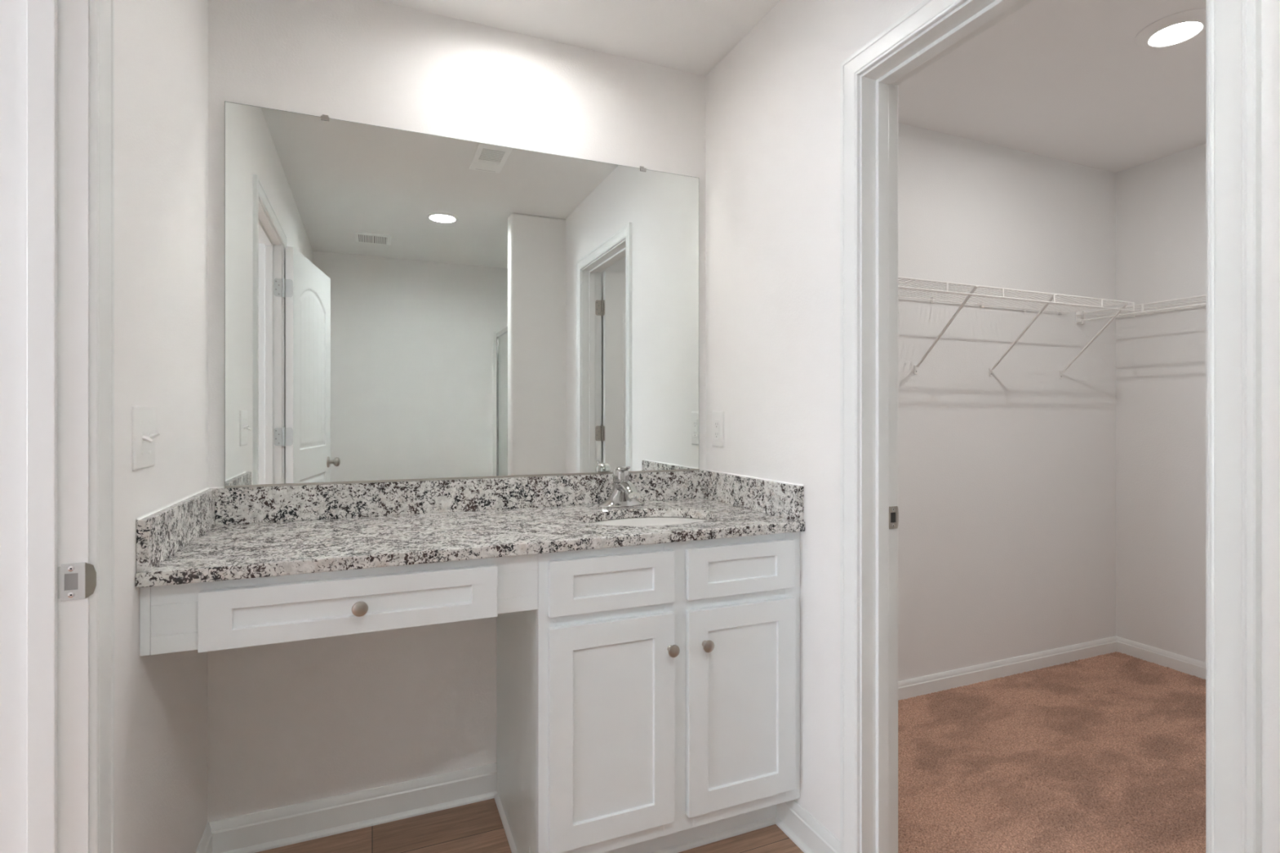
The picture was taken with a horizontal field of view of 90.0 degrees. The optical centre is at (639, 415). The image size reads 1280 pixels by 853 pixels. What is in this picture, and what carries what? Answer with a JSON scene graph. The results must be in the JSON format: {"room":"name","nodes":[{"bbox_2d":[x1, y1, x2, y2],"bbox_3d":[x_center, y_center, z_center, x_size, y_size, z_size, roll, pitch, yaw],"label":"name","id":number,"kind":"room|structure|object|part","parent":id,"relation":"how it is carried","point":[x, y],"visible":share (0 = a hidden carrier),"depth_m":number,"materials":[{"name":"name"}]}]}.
{"room":"bathroom","nodes":[
{"label":"bathroom","id":0,"kind":"room"},
{"bbox_2d":[114,0,208,852],"bbox_3d":[-0.582,-0.016,0.174,0.115,2.440,3.350,0,0,-23],"label":"wall","id":1,"kind":"structure","parent":0,"point":[161,46],"depth_m":1.34,"materials":[{"name":"white paint"}]},
{"bbox_2d":[0,0,114,852],"bbox_3d":[-0.593,0.150,0.332,0.272,2.108,1.601,0,0,-31],"label":"door","id":2,"kind":"structure","parent":1,"relation":"in","point":[57,56],"depth_m":0.99,"materials":[{"name":"white wood"}]},
{"bbox_3d":[-0.885,0.259,0.998,0.034,0.057,0.002,0,0,-23],"label":"strike plate","id":3,"kind":"part","parent":2,"relation":"part of","materials":[{"name":"grey metal"}]},
{"bbox_3d":[-0.712,0.150,0.657,0.017,2.108,0.891,0,0,-23],"label":"casing","id":4,"kind":"part","parent":2,"relation":"part of","materials":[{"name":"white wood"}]},
{"bbox_2d":[132,405,159,471],"bbox_3d":[-0.958,0.042,1.252,0.022,0.122,0.124,0,0,-23],"label":"light switch","id":5,"kind":"object","parent":1,"relation":"attached to","point":[144,434],"visible":1,"depth_m":1.23,"materials":[{"name":"white plastic"}]},
{"bbox_2d":[195,822,212,852],"bbox_3d":[-0.518,1.155,0.201,0.024,0.098,3.350,0,0,-23],"label":"baseboard","id":6,"kind":"structure","parent":1,"relation":"attached to","point":[205,846],"depth_m":1.69,"materials":[{"name":"white wood"}]},
{"bbox_2d":[208,0,1115,822],"bbox_3d":[0.597,-0.016,2.542,4.117,2.440,0.110,0,0,-23],"label":"wall","id":7,"kind":"structure","parent":0,"point":[290,723],"depth_m":2.33,"materials":[{"name":"white paint"}]},
{"bbox_2d":[208,762,497,852],"bbox_3d":[-0.811,1.155,1.881,0.779,0.098,0.024,0,0,-23],"label":"baseboard","id":8,"kind":"structure","parent":7,"relation":"attached to","point":[264,830],"depth_m":1.87,"materials":[{"name":"white wood"}]},
{"bbox_2d":[215,470,702,525],"bbox_3d":[-0.464,0.247,2.028,1.492,0.099,0.020,0,0,-23],"label":"backsplash","id":9,"kind":"structure","parent":7,"relation":"attached to","point":[257,504],"depth_m":1.95,"materials":[{"name":"stone"}]},
{"bbox_2d":[224,101,699,488],"bbox_3d":[-0.461,-0.336,2.031,1.458,1.067,0.016,0,0,-23],"label":"mirror","id":10,"kind":"object","parent":7,"relation":"attached to","point":[401,305],"visible":1,"depth_m":1.96,"materials":[{"name":"grey mirror"}]},
{"bbox_2d":[897,635,1116,700],"bbox_3d":[1.383,1.162,2.817,2.255,0.083,0.013,0,0,-23],"label":"baseboard","id":11,"kind":"structure","parent":7,"relation":"attached to","point":[921,686],"depth_m":2.92,"materials":[{"name":"white wood"}]},
{"bbox_2d":[897,275,1134,378],"bbox_3d":[1.267,-0.345,2.610,1.872,0.335,0.304,0,0,-23],"label":"wire shelf","id":12,"kind":"object","parent":7,"relation":"attached to","point":[1055,303],"visible":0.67,"depth_m":2.71,"materials":[{"name":"white metal"}]},
{"bbox_3d":[1.213,-0.499,2.740,1.869,0.006,0.006,0,0,-23],"label":"rail","id":13,"kind":"part","parent":12,"relation":"part of","materials":[{"name":"white plastic"}]},
{"bbox_3d":[1.268,-0.499,2.608,1.869,0.006,0.006,0,0,-23],"label":"rail","id":14,"kind":"part","parent":12,"relation":"part of","materials":[{"name":"white plastic"}]},
{"bbox_3d":[1.323,-0.499,2.476,1.869,0.007,0.007,0,0,-23],"label":"rail","id":15,"kind":"part","parent":12,"relation":"part of","materials":[{"name":"white plastic"}]},
{"bbox_3d":[1.324,-0.464,2.473,1.869,0.007,0.007,0,0,-23],"label":"rail","id":16,"kind":"part","parent":12,"relation":"part of","materials":[{"name":"white plastic"}]},
{"bbox_2d":[256,652,1205,852],"bbox_3d":[1.219,1.246,0.927,4.018,0.115,3.550,0,0,-23],"label":"floor","id":17,"kind":"structure","parent":0,"point":[1104,753],"depth_m":2.11,"materials":[{"name":"carpet"}]},
{"bbox_2d":[494,531,799,852],"bbox_3d":[0.002,0.764,1.906,0.766,0.879,0.604,0,0,-23],"label":"vanity cabinet","id":18,"kind":"object","parent":17,"relation":"on","point":[648,701],"visible":0.9,"depth_m":1.66,"materials":[{"name":"white laminate"}]},
{"bbox_2d":[139,554,537,656],"bbox_3d":[-0.699,0.394,1.612,0.776,0.137,0.602,0,0,-23],"label":"drawer unit","id":19,"kind":"object","parent":18,"relation":"attached to","point":[223,615],"visible":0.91,"depth_m":1.34,"materials":[{"name":"white paint"}]},
{"bbox_3d":[-0.598,0.404,1.367,0.579,0.116,0.018,0,0,-23],"label":"drawer","id":20,"kind":"part","parent":19,"relation":"part of","materials":[{"name":"white paint"}]},
{"bbox_3d":[-0.588,0.404,1.347,0.032,0.032,0.028,0,0,-23],"label":"knob","id":21,"kind":"part","parent":19,"relation":"part of","materials":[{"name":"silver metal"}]},
{"bbox_2d":[135,468,804,587],"bbox_3d":[-0.355,0.259,1.768,1.533,0.130,0.583,0,0,-23],"label":"countertop","id":22,"kind":"structure","parent":18,"relation":"on","point":[210,534],"depth_m":1.74,"materials":[{"name":"stone"}]},
{"bbox_2d":[597,466,644,507],"bbox_3d":[-0.046,0.229,2.059,0.160,0.135,0.148,0,0,-23],"label":"faucet","id":23,"kind":"object","parent":22,"relation":"on","point":[624,493],"visible":1,"depth_m":2.07,"materials":[{"name":"silver metal"}]},
{"bbox_3d":[-0.055,0.190,2.081,0.053,0.057,0.092,0,0,-23],"label":"lever handle","id":24,"kind":"part","parent":23,"relation":"part of","materials":[{"name":"silver metal"}]},
{"bbox_3d":[-0.041,0.236,2.047,0.049,0.054,0.122,0,0,-23],"label":"spout","id":25,"kind":"part","parent":23,"relation":"part of","materials":[{"name":"silver metal"}]},
{"bbox_2d":[590,516,706,526],"bbox_3d":[0.026,0.401,1.886,0.475,0.151,0.360,0,0,-23],"label":"sink","id":26,"kind":"object","parent":22,"relation":"in","point":[652,521],"visible":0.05,"depth_m":2.04,"materials":[{"name":"white ceramic"}]},
{"bbox_3d":[-0.368,1.196,1.813,0.011,0.016,0.434,0,0,-23],"label":"shoe moulding","id":27,"kind":"part","parent":18,"relation":"part of","materials":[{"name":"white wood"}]},
{"bbox_3d":[-0.346,0.764,1.796,0.016,0.878,0.538,0,0,-23],"label":"panel","id":28,"kind":"part","parent":18,"relation":"part of","materials":[{"name":"white laminate"}]},
{"bbox_3d":[-0.065,0.413,1.590,0.329,0.132,0.018,0,0,-23],"label":"drawer","id":29,"kind":"part","parent":18,"relation":"part of","materials":[{"name":"white paint"}]},
{"bbox_3d":[-0.065,0.776,1.590,0.329,0.537,0.018,0,0,-23],"label":"door","id":30,"kind":"part","parent":18,"relation":"part of","materials":[{"name":"white paint"}]},
{"bbox_3d":[0.083,0.596,1.627,0.032,0.032,0.028,0,0,-23],"label":"knob","id":31,"kind":"part","parent":18,"relation":"part of","materials":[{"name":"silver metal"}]},
{"bbox_3d":[0.175,0.597,1.666,0.032,0.032,0.028,0,0,-23],"label":"knob","id":32,"kind":"part","parent":18,"relation":"part of","materials":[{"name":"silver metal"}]},
{"bbox_3d":[0.060,1.196,1.751,0.731,0.016,0.010,0,0,-23],"label":"shoe moulding","id":33,"kind":"part","parent":18,"relation":"part of","materials":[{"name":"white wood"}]},
{"bbox_3d":[0.275,0.413,1.732,0.333,0.132,0.018,0,0,-23],"label":"drawer","id":34,"kind":"part","parent":18,"relation":"part of","materials":[{"name":"white paint"}]},
{"bbox_3d":[0.277,0.777,1.733,0.334,0.535,0.018,0,0,-23],"label":"door","id":35,"kind":"part","parent":18,"relation":"part of","materials":[{"name":"white paint"}]},
{"bbox_2d":[377,0,1205,172],"bbox_3d":[-0.216,-1.286,0.598,7.117,0.100,4.050,0,0,-23],"label":"ceiling","id":36,"kind":"structure","parent":0,"point":[1070,81],"depth_m":2.24,"materials":[{"name":"white paint"}]},
{"bbox_2d":[1134,8,1205,48],"bbox_3d":[1.708,-1.227,2.045,0.202,0.020,0.202,0,0,-23],"label":"recessed light","id":37,"kind":"object","parent":36,"relation":"in","point":[1182,26],"visible":0.91,"depth_m":2.02,"materials":[{"name":"white plastic"}]},
{"bbox_2d":[706,0,1279,852],"bbox_3d":[0.650,-0.016,1.500,0.115,2.440,1.854,0,0,-23],"label":"wall","id":38,"kind":"structure","parent":0,"point":[773,100],"depth_m":1.78,"materials":[{"name":"white paint"}]},
{"bbox_2d":[711,411,724,447],"bbox_3d":[0.271,0.047,2.245,0.009,0.125,0.079,0,0,-23],"label":"wall outlet","id":39,"kind":"object","parent":38,"relation":"attached to","point":[717,417],"visible":1,"depth_m":2.23,"materials":[{"name":"white plastic"}]},
{"bbox_2d":[714,419,719,438],"bbox_3d":[0.270,0.047,2.244,0.003,0.067,0.034,0,0,-23],"label":"receptacle","id":40,"kind":"object","parent":39,"relation":"attached to","point":[716,421],"depth_m":2.24,"materials":[{"name":"white plastic"}]},
{"bbox_2d":[774,800,839,852],"bbox_3d":[0.675,1.155,1.261,0.024,0.098,1.394,0,0,-23],"label":"baseboard","id":41,"kind":"structure","parent":38,"relation":"attached to","point":[802,828],"depth_m":1.78,"materials":[{"name":"white wood"}]},
{"bbox_2d":[1115,143,1205,662],"bbox_3d":[2.786,-0.016,2.513,0.100,2.440,1.657,0,0,-23],"label":"wall","id":42,"kind":"structure","parent":0,"point":[1161,202],"depth_m":3.07,"materials":[{"name":"white paint"}]},
{"bbox_2d":[1075,294,1205,324],"bbox_3d":[2.585,-0.346,2.461,0.312,0.337,1.597,0,0,-23],"label":"wire shelf","id":43,"kind":"object","parent":42,"relation":"attached to","point":[1080,315],"visible":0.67,"depth_m":2.96,"materials":[{"name":"white metal"}]},
{"bbox_3d":[2.452,-0.464,2.403,0.007,0.007,1.590,0,0,-23],"label":"rail","id":44,"kind":"part","parent":43,"relation":"part of","materials":[{"name":"white plastic"}]},
{"bbox_3d":[2.455,-0.499,2.404,0.007,0.007,1.590,0,0,-23],"label":"rail","id":45,"kind":"part","parent":43,"relation":"part of","materials":[{"name":"white plastic"}]},
{"bbox_3d":[2.587,-0.499,2.459,0.006,0.006,1.590,0,0,-23],"label":"rail","id":46,"kind":"part","parent":43,"relation":"part of","materials":[{"name":"white plastic"}]},
{"bbox_3d":[2.719,-0.499,2.514,0.006,0.006,1.590,0,0,-23],"label":"rail","id":47,"kind":"part","parent":43,"relation":"part of","materials":[{"name":"white plastic"}]},
{"bbox_2d":[1115,635,1205,679],"bbox_3d":[2.725,1.162,2.514,0.013,0.083,1.607,0,0,-23],"label":"baseboard","id":48,"kind":"structure","parent":42,"relation":"attached to","point":[1193,667],"depth_m":3.06,"materials":[{"name":"white wood"}]},
{"bbox_3d":[2.010,-0.016,1.317,2.255,2.440,0.050,0,0,-23],"label":"wall","id":49,"kind":"structure","parent":0,"visible":0},
{"bbox_2d":[840,0,1261,852],"bbox_3d":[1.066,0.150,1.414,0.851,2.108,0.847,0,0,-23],"label":"door frame","id":50,"kind":"structure","parent":49,"relation":"in","point":[870,77],"depth_m":1.44,"materials":[{"name":"white wood"}]},
{"bbox_3d":[0.641,0.259,1.627,0.030,0.057,0.002,0,0,-23],"label":"strike plate","id":51,"kind":"part","parent":50,"relation":"part of","materials":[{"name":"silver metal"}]},
{"bbox_3d":[0.801,0.150,1.309,0.017,2.108,0.837,0,0,-23],"label":"casing","id":52,"kind":"part","parent":50,"relation":"part of","materials":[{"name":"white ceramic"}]}
]}

